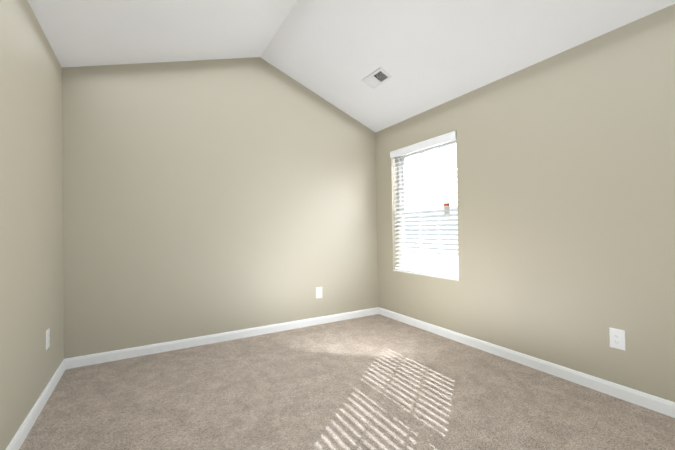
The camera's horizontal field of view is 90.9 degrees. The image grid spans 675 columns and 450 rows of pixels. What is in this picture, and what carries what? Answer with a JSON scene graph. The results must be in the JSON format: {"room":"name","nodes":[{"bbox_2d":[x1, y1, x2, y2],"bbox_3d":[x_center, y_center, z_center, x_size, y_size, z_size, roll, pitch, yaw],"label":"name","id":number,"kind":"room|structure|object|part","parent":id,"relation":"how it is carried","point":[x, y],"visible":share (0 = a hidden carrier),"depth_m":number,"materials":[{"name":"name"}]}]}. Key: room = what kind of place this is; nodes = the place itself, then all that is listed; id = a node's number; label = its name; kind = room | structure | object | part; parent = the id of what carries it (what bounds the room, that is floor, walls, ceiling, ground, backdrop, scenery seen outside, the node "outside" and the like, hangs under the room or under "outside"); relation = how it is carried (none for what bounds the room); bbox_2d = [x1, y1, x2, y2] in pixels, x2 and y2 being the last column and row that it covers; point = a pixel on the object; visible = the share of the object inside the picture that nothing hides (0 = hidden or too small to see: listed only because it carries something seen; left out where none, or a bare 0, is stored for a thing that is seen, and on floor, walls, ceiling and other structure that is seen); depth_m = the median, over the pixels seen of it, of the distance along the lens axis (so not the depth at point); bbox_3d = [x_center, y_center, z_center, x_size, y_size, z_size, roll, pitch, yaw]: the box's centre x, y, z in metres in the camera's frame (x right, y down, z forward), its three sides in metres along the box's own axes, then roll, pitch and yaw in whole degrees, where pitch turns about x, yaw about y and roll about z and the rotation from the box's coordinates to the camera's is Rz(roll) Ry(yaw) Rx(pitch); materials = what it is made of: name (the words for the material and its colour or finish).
{"room":"empty bedroom","nodes":[
{"label":"empty bedroom","id":0,"kind":"room"},
{"bbox_2d":[0,0,63,449],"bbox_3d":[-1.335,-0.103,0.881,0.200,2.596,4.456,-1,-1,-30],"label":"wall","id":1,"kind":"structure","parent":0,"point":[31,245],"depth_m":2.01,"materials":[{"name":"beige paint"}]},
{"bbox_2d":[6,359,65,449],"bbox_3d":[-1.222,1.150,0.920,0.014,0.088,4.456,-1,-1,-30],"label":"baseboard","id":2,"kind":"structure","parent":1,"relation":"attached to","point":[19,437],"depth_m":2.07,"materials":[{"name":"white wood"}]},
{"bbox_2d":[46,328,49,349],"bbox_3d":[-2.075,0.817,2.384,0.008,0.134,0.086,-1,-1,-30],"label":"electrical outlet","id":3,"kind":"object","parent":1,"relation":"attached to","point":[47,338],"visible":0.98,"depth_m":2.37,"materials":[{"name":"white plastic"}]},
{"bbox_2d":[28,0,296,67],"bbox_3d":[-0.604,-1.698,1.337,1.950,0.699,4.856,-1,-1,-30],"label":"ceiling","id":4,"kind":"structure","parent":0,"point":[79,33],"depth_m":2.74,"materials":[{"name":"white paint"}]},
{"bbox_2d":[62,57,378,358],"bbox_3d":[-0.966,-0.346,3.789,3.754,3.136,0.200,-1,-1,-30],"label":"wall","id":5,"kind":"structure","parent":0,"point":[206,197],"depth_m":3.44,"materials":[{"name":"beige paint"}]},
{"bbox_2d":[65,307,378,368],"bbox_3d":[-0.887,1.175,3.679,3.354,0.088,0.014,-1,-1,-30],"label":"baseboard","id":6,"kind":"structure","parent":5,"relation":"attached to","point":[90,359],"depth_m":3.40,"materials":[{"name":"white wood"}]},
{"bbox_2d":[316,287,321,298],"bbox_3d":[-0.223,0.830,4.073,0.086,0.134,0.008,-1,-1,-30],"label":"electrical outlet","id":7,"kind":"object","parent":5,"relation":"attached to","point":[318,292],"visible":1,"depth_m":4.07,"materials":[{"name":"white plastic"}]},
{"bbox_2d":[19,314,674,449],"bbox_3d":[0.225,1.239,1.755,3.754,0.120,4.856,-1,-1,-30],"label":"floor","id":8,"kind":"structure","parent":0,"point":[376,382],"depth_m":2.23,"materials":[{"name":"carpet"}]},
{"bbox_2d":[260,0,674,132],"bbox_3d":[1.022,-1.641,2.275,1.804,0.848,4.856,-1,-1,-30],"label":"ceiling","id":9,"kind":"structure","parent":0,"point":[428,54],"depth_m":2.88,"materials":[{"name":"white paint"}]},
{"bbox_2d":[362,67,392,88],"bbox_3d":[0.411,-1.527,3.470,0.156,0.067,0.337,-1,-1,-30],"label":"ceiling vent","id":10,"kind":"object","parent":9,"relation":"in","point":[377,77],"visible":1,"depth_m":3.45,"materials":[{"name":"white plastic"}]},
{"bbox_2d":[376,4,674,401],"bbox_3d":[1.742,-0.070,2.658,0.200,2.469,4.456,-1,-1,-30],"label":"wall","id":11,"kind":"structure","parent":0,"point":[565,160],"depth_m":2.49,"materials":[{"name":"beige paint"}]},
{"bbox_2d":[390,131,458,280],"bbox_3d":[1.034,-0.187,3.859,0.205,1.522,1.038,-1,-1,-30],"label":"window blind","id":12,"kind":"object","parent":11,"relation":"in","point":[427,240],"depth_m":3.85,"materials":[{"name":"white plastic"}]},
{"bbox_3d":[1.011,0.569,3.830,0.102,0.012,1.028,-1,-1,-30],"label":"window sill","id":13,"kind":"part","parent":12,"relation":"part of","materials":[{"name":"white"}]},
{"bbox_3d":[1.014,0.541,3.833,0.062,0.020,1.006,-1,-1,-30],"label":"blind rail","id":14,"kind":"part","parent":12,"relation":"part of","materials":[{"name":"white"}]},
{"bbox_3d":[1.091,-0.529,3.899,0.033,0.745,0.960,-1,-1,-30],"label":"window sash","id":15,"kind":"part","parent":12,"relation":"part of","materials":[{"name":"white plastic"}]},
{"bbox_3d":[1.069,0.171,3.872,0.033,0.735,0.960,-1,-1,-30],"label":"window sash","id":16,"kind":"part","parent":12,"relation":"part of","materials":[{"name":"white plastic"}]},
{"bbox_3d":[1.097,-0.531,3.903,0.003,0.687,0.890,-1,-1,-30],"label":"window sash glass","id":17,"kind":"part","parent":12,"relation":"part of","materials":[{"name":"clear glass"}]},
{"bbox_3d":[1.075,0.169,3.875,0.003,0.677,0.890,-1,-1,-30],"label":"window sash glass","id":18,"kind":"part","parent":12,"relation":"part of","materials":[{"name":"clear glass"}]},
{"bbox_2d":[379,307,674,417],"bbox_3d":[1.669,1.121,2.591,0.014,0.088,4.456,-1,-1,-30],"label":"baseboard","id":19,"kind":"structure","parent":11,"relation":"attached to","point":[652,402],"depth_m":2.57,"materials":[{"name":"white wood"}]},
{"bbox_2d":[609,327,625,350],"bbox_3d":[1.877,0.765,2.232,0.008,0.134,0.086,-1,-1,-30],"label":"electrical outlet","id":20,"kind":"object","parent":11,"relation":"attached to","point":[617,338],"visible":1,"depth_m":2.23,"materials":[{"name":"white plastic"}]},
{"bbox_2d":[614,334,619,343],"bbox_3d":[1.875,0.765,2.231,0.003,0.064,0.034,-1,-1,-30],"label":"receptacle","id":21,"kind":"object","parent":20,"relation":"attached to","point":[616,336],"depth_m":2.23,"materials":[{"name":"white plastic"}]},
{"label":"outside","id":22,"kind":"structure","parent":0,"visible":0},
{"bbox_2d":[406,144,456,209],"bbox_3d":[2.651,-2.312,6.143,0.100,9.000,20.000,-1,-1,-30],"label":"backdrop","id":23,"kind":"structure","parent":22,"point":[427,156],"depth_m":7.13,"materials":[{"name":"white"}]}
]}

